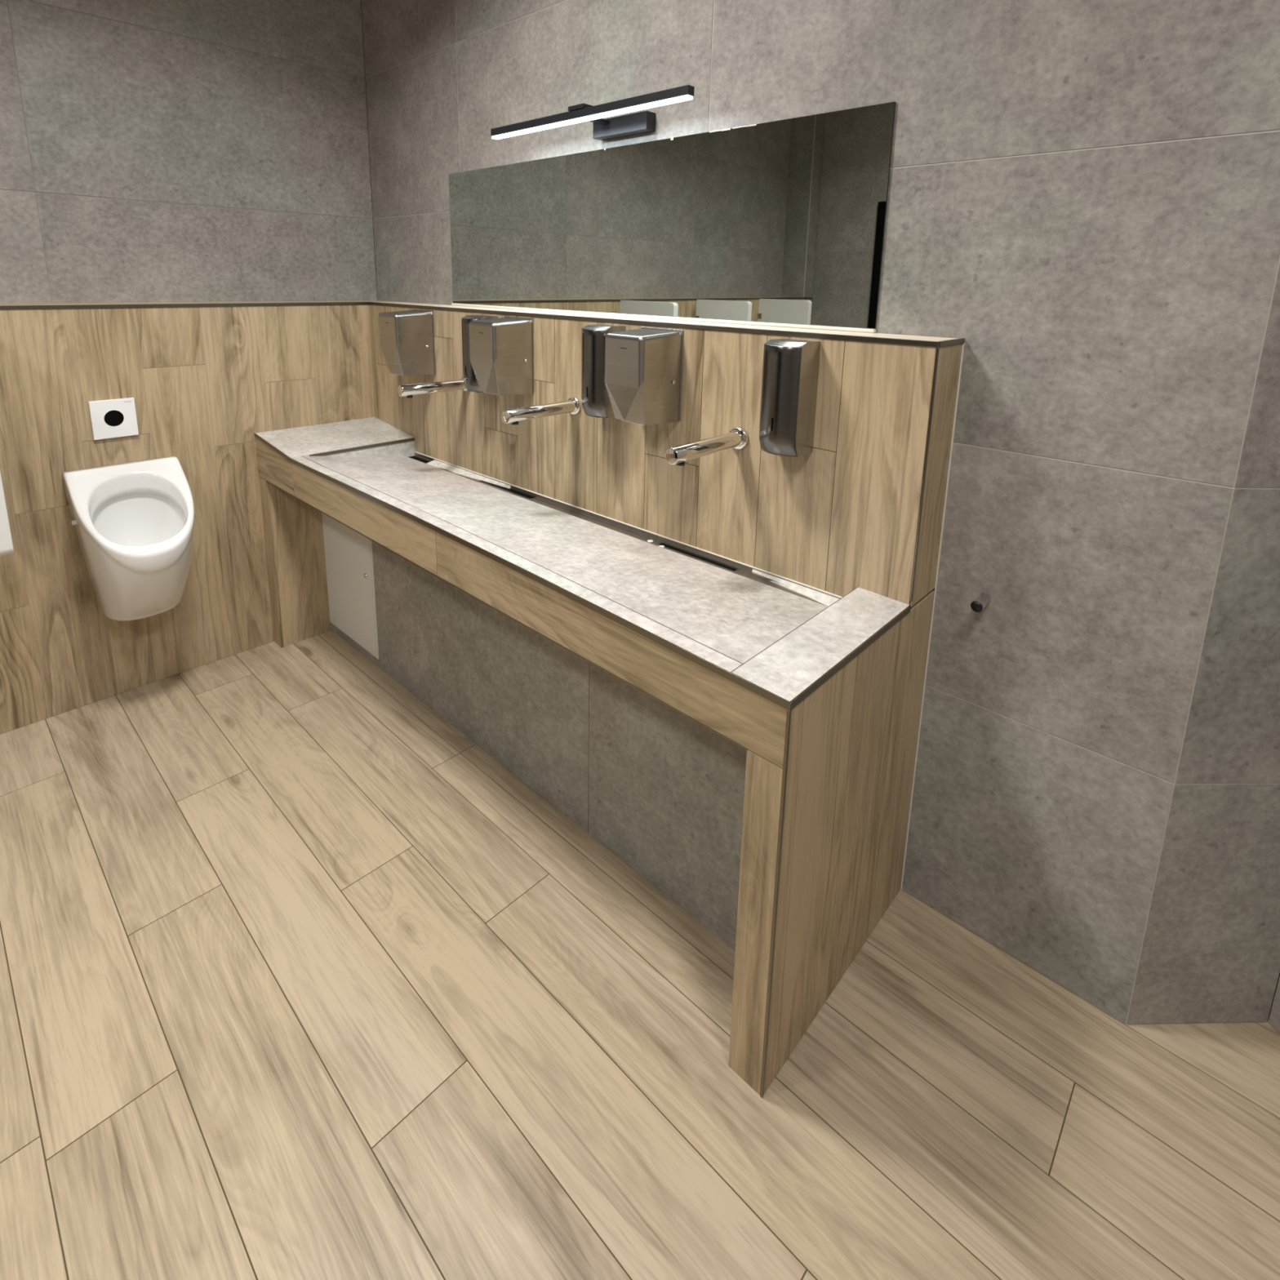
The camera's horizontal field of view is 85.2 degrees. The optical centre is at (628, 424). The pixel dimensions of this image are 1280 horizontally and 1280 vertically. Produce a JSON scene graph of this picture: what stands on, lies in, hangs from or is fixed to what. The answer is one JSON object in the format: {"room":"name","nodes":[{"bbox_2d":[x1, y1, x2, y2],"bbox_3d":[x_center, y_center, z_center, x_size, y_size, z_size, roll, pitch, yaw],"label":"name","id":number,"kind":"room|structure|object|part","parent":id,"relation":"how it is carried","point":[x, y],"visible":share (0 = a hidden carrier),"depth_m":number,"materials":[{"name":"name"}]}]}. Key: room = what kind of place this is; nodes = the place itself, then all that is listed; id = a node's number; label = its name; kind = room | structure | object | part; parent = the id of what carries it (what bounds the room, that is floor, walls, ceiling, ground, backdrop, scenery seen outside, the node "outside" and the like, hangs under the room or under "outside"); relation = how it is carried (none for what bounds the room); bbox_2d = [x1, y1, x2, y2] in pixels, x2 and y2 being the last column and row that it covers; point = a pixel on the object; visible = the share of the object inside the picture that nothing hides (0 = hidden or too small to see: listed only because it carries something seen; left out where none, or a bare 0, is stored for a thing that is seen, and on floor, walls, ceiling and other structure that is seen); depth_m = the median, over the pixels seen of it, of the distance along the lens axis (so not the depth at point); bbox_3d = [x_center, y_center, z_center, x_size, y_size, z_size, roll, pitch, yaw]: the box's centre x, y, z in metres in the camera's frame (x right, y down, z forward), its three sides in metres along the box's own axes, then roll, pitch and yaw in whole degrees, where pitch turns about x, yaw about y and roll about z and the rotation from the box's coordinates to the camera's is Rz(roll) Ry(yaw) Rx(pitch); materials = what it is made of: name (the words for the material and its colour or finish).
{"room":"public restroom","nodes":[
{"label":"public restroom","id":0,"kind":"room"},
{"bbox_2d":[0,304,374,733],"bbox_3d":[-2.337,0.398,1.943,0.012,1.404,3.750,12,16,42],"label":"wall","id":1,"kind":"structure","parent":0,"point":[201,381],"depth_m":2.53,"materials":[{"name":"brown wood"}]},
{"bbox_2d":[0,471,13,555],"bbox_3d":[-1.888,0.011,2.020,0.420,0.671,0.043,12,16,42],"label":"screen","id":2,"kind":"object","parent":1,"relation":"attached to","point":[6,548],"visible":1,"depth_m":1.94,"materials":[{"name":"metal"}]},
{"bbox_2d":[88,397,138,439],"bbox_3d":[-1.792,-0.020,2.422,0.011,0.134,0.129,12,16,42],"label":"flush plate","id":3,"kind":"object","parent":1,"relation":"attached to","point":[111,418],"visible":1,"depth_m":2.42,"materials":[{"name":"white plastic"}]},
{"bbox_2d":[62,455,194,621],"bbox_3d":[-1.672,0.424,2.397,0.352,0.531,0.332,12,16,42],"label":"urinal","id":4,"kind":"object","parent":1,"relation":"attached to","point":[133,522],"visible":1,"depth_m":2.38,"materials":[{"name":"white ceramic"}]},
{"bbox_2d":[0,302,368,309],"bbox_3d":[-2.372,-0.283,1.743,0.008,0.012,3.602,12,16,42],"label":"trim","id":5,"kind":"structure","parent":1,"relation":"on","point":[148,305],"depth_m":2.49,"materials":[{"name":"metal"}]},
{"bbox_2d":[0,300,397,305],"bbox_3d":[-2.397,-0.309,1.866,0.201,0.010,3.750,12,16,42],"label":"trim","id":6,"kind":"structure","parent":1,"relation":"on","point":[226,302],"depth_m":2.62,"materials":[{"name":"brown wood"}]},
{"bbox_2d":[0,0,377,303],"bbox_3d":[-2.409,-1.097,1.833,0.012,1.593,3.600,12,16,42],"label":"wall","id":7,"kind":"structure","parent":0,"point":[151,150],"depth_m":2.62,"materials":[{"name":"grey tile"}]},
{"bbox_2d":[0,630,1279,1279],"bbox_3d":[-0.920,1.399,0.719,4.410,0.012,4.623,12,16,42],"label":"floor","id":8,"kind":"structure","parent":0,"point":[300,980],"depth_m":1.38,"materials":[{"name":"brown wood"}]},
{"bbox_2d":[253,417,934,1097],"bbox_3d":[-0.394,0.617,2.280,2.424,0.905,0.652,12,16,42],"label":"countertop","id":9,"kind":"structure","parent":8,"relation":"on","point":[742,737],"depth_m":1.66,"materials":[{"name":"grey tile"}]},
{"bbox_3d":[-1.467,0.571,2.857,0.078,0.725,0.010,12,16,42],"label":"leg","id":10,"kind":"part","parent":9,"relation":"part of","materials":[{"name":"brown wood"}]},
{"bbox_3d":[-1.394,0.556,2.933,0.078,0.727,0.202,12,16,42],"label":"panel","id":11,"kind":"part","parent":9,"relation":"part of","materials":[{"name":"brown wood"}]},
{"bbox_3d":[-1.192,0.051,2.841,0.341,0.049,0.502,12,16,42],"label":"plate","id":12,"kind":"part","parent":9,"relation":"part of","materials":[{"name":"grey tile"}]},
{"bbox_2d":[321,512,379,659],"bbox_3d":[-1.150,0.603,2.840,0.452,0.600,0.013,12,16,42],"label":"access hatch","id":13,"kind":"object","parent":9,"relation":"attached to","point":[348,554],"visible":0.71,"depth_m":2.83,"materials":[{"name":"white metal"}]},
{"bbox_3d":[0.234,0.932,1.289,0.073,0.711,0.010,12,16,42],"label":"leg","id":14,"kind":"part","parent":9,"relation":"part of","materials":[{"name":"brown wood"}]},
{"bbox_3d":[0.399,0.425,1.381,0.118,0.015,0.502,12,16,42],"label":"plate","id":15,"kind":"part","parent":9,"relation":"part of","materials":[{"name":"grey tile"}]},
{"bbox_2d":[368,304,936,609],"bbox_3d":[-0.257,-0.015,2.290,2.420,0.664,0.012,12,16,42],"label":"wall","id":16,"kind":"structure","parent":0,"point":[838,517],"depth_m":1.80,"materials":[{"name":"brown wood"}]},
{"bbox_2d":[378,309,435,375],"bbox_3d":[-0.863,-0.316,2.698,0.154,0.250,0.155,12,16,42],"label":"dryer","id":17,"kind":"object","parent":16,"relation":"attached to","point":[406,338],"visible":1,"depth_m":2.65,"materials":[{"name":"metal"}]},
{"bbox_3d":[-0.809,-0.328,2.750,0.150,0.247,0.004,12,16,42],"label":"plate","id":18,"kind":"part","parent":17,"relation":"part of","materials":[{"name":"metal"}]},
{"bbox_2d":[397,377,467,398],"bbox_3d":[-0.693,-0.133,2.489,0.057,0.057,0.270,12,16,42],"label":"spout","id":19,"kind":"object","parent":16,"relation":"attached to","point":[408,390],"visible":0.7,"depth_m":2.46,"materials":[{"name":"silver metal"}]},
{"bbox_2d":[461,315,497,392],"bbox_3d":[-0.524,-0.244,2.422,0.097,0.266,0.104,12,16,42],"label":"soap dispenser","id":20,"kind":"object","parent":16,"relation":"attached to","point":[470,381],"visible":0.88,"depth_m":2.38,"materials":[{"name":"metal"}]},
{"bbox_2d":[469,315,533,395],"bbox_3d":[-0.422,-0.224,2.291,0.154,0.250,0.155,12,16,42],"label":"dryer","id":21,"kind":"object","parent":16,"relation":"attached to","point":[502,348],"visible":1,"depth_m":2.24,"materials":[{"name":"metal"}]},
{"bbox_3d":[-0.368,-0.236,2.343,0.150,0.247,0.004,12,16,42],"label":"plate","id":22,"kind":"part","parent":21,"relation":"part of","materials":[{"name":"metal"}]},
{"bbox_2d":[501,396,581,425],"bbox_3d":[-0.261,-0.040,2.091,0.057,0.057,0.270,12,16,42],"label":"spout","id":23,"kind":"object","parent":16,"relation":"attached to","point":[573,406],"visible":1,"depth_m":2.07,"materials":[{"name":"silver metal"}]},
{"bbox_2d":[581,324,626,417],"bbox_3d":[-0.081,-0.151,2.013,0.097,0.266,0.104,12,16,42],"label":"soap dispenser","id":24,"kind":"object","parent":16,"relation":"attached to","point":[595,400],"visible":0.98,"depth_m":1.97,"materials":[{"name":"metal"}]},
{"bbox_2d":[604,326,683,425],"bbox_3d":[0.035,-0.129,1.869,0.154,0.250,0.155,12,16,42],"label":"dryer","id":25,"kind":"object","parent":16,"relation":"attached to","point":[643,366],"visible":1,"depth_m":1.82,"materials":[{"name":"metal"}]},
{"bbox_3d":[0.089,-0.141,1.922,0.150,0.247,0.004,12,16,42],"label":"plate","id":26,"kind":"part","parent":25,"relation":"part of","materials":[{"name":"metal"}]},
{"bbox_2d":[368,302,939,346],"bbox_3d":[-0.254,-0.344,2.216,2.424,0.011,0.006,12,16,42],"label":"trim","id":27,"kind":"structure","parent":16,"relation":"on","point":[833,336],"depth_m":1.80,"materials":[{"name":"metal"}]},
{"bbox_2d":[377,302,959,341],"bbox_3d":[-0.204,-0.353,2.272,2.419,0.012,0.144,12,16,42],"label":"trim","id":28,"kind":"structure","parent":16,"relation":"on","point":[731,325],"depth_m":1.87,"materials":[{"name":"metal"}]},
{"bbox_2d":[665,426,748,466],"bbox_3d":[0.189,0.053,1.675,0.057,0.057,0.270,12,16,42],"label":"spout","id":29,"kind":"object","parent":16,"relation":"attached to","point":[737,437],"visible":1,"depth_m":1.65,"materials":[{"name":"silver metal"}]},
{"bbox_2d":[759,337,820,457],"bbox_3d":[0.364,-0.059,1.603,0.097,0.266,0.104,12,16,42],"label":"soap dispenser","id":30,"kind":"object","parent":16,"relation":"attached to","point":[790,366],"visible":1,"depth_m":1.57,"materials":[{"name":"metal"}]},
{"bbox_2d":[360,0,1279,1023],"bbox_3d":[-0.046,-0.425,2.217,3.110,2.983,0.012,12,16,42],"label":"wall","id":31,"kind":"structure","parent":0,"point":[1083,194],"depth_m":1.46,"materials":[{"name":"grey tile"}]},
{"bbox_2d":[490,84,694,140],"bbox_3d":[-0.097,-0.891,2.053,0.822,0.066,0.165,12,16,42],"label":"lamp","id":32,"kind":"object","parent":31,"relation":"attached to","point":[644,122],"visible":1,"depth_m":2.00,"materials":[{"name":"black metal"}]},
{"bbox_2d":[448,102,895,333],"bbox_3d":[-0.064,-0.598,2.183,1.783,0.508,0.014,12,16,42],"label":"wall mirror","id":33,"kind":"object","parent":31,"relation":"attached to","point":[781,223],"visible":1,"depth_m":1.95,"materials":[{"name":"clear glass"}]},
{"bbox_2d":[970,592,991,612],"bbox_3d":[0.775,0.392,1.530,0.025,0.025,0.062,12,16,42],"label":"door stop","id":34,"kind":"object","parent":31,"relation":"attached to","point":[980,603],"visible":1,"depth_m":1.51,"materials":[{"name":"silver metal"}]},
{"bbox_2d":[910,343,962,606],"bbox_3d":[0.669,0.112,1.522,0.012,0.570,0.144,12,16,42],"label":"wall","id":35,"kind":"structure","parent":0,"point":[949,357],"depth_m":1.51,"materials":[{"name":"brown wood"}]},
{"bbox_2d":[909,346,939,600],"bbox_3d":[0.621,0.114,1.463,0.004,0.552,0.006,12,16,42],"label":"trim","id":36,"kind":"structure","parent":35,"relation":"attached to","point":[937,348],"depth_m":1.46,"materials":[{"name":"wood"}]},
{"bbox_2d":[900,339,964,889],"bbox_3d":[0.715,0.508,1.651,0.002,1.412,0.003,12,16,42],"label":"trim","id":37,"kind":"structure","parent":35,"relation":"attached to","point":[962,350],"depth_m":1.63,"materials":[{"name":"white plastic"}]},
{"bbox_2d":[939,337,964,346],"bbox_3d":[0.677,-0.172,1.459,0.006,0.011,0.144,12,16,42],"label":"trim","id":38,"kind":"structure","parent":35,"relation":"on","point":[955,341],"depth_m":1.45,"materials":[{"name":"metal"}]},
{"bbox_2d":[1125,258,1279,1024],"bbox_3d":[1.233,-0.188,1.181,0.308,2.983,0.012,1,12,-2],"label":"wall","id":39,"kind":"structure","parent":0,"point":[1210,951],"depth_m":1.36,"materials":[{"name":"grey tile"}]},
{"bbox_2d":[1267,977,1279,1034],"bbox_3d":[1.462,-0.084,0.696,0.012,2.983,1.000,-1,12,-8],"label":"wall","id":40,"kind":"structure","parent":0,"point":[1274,1017],"depth_m":1.46,"materials":[{"name":"grey tile"}]}
]}

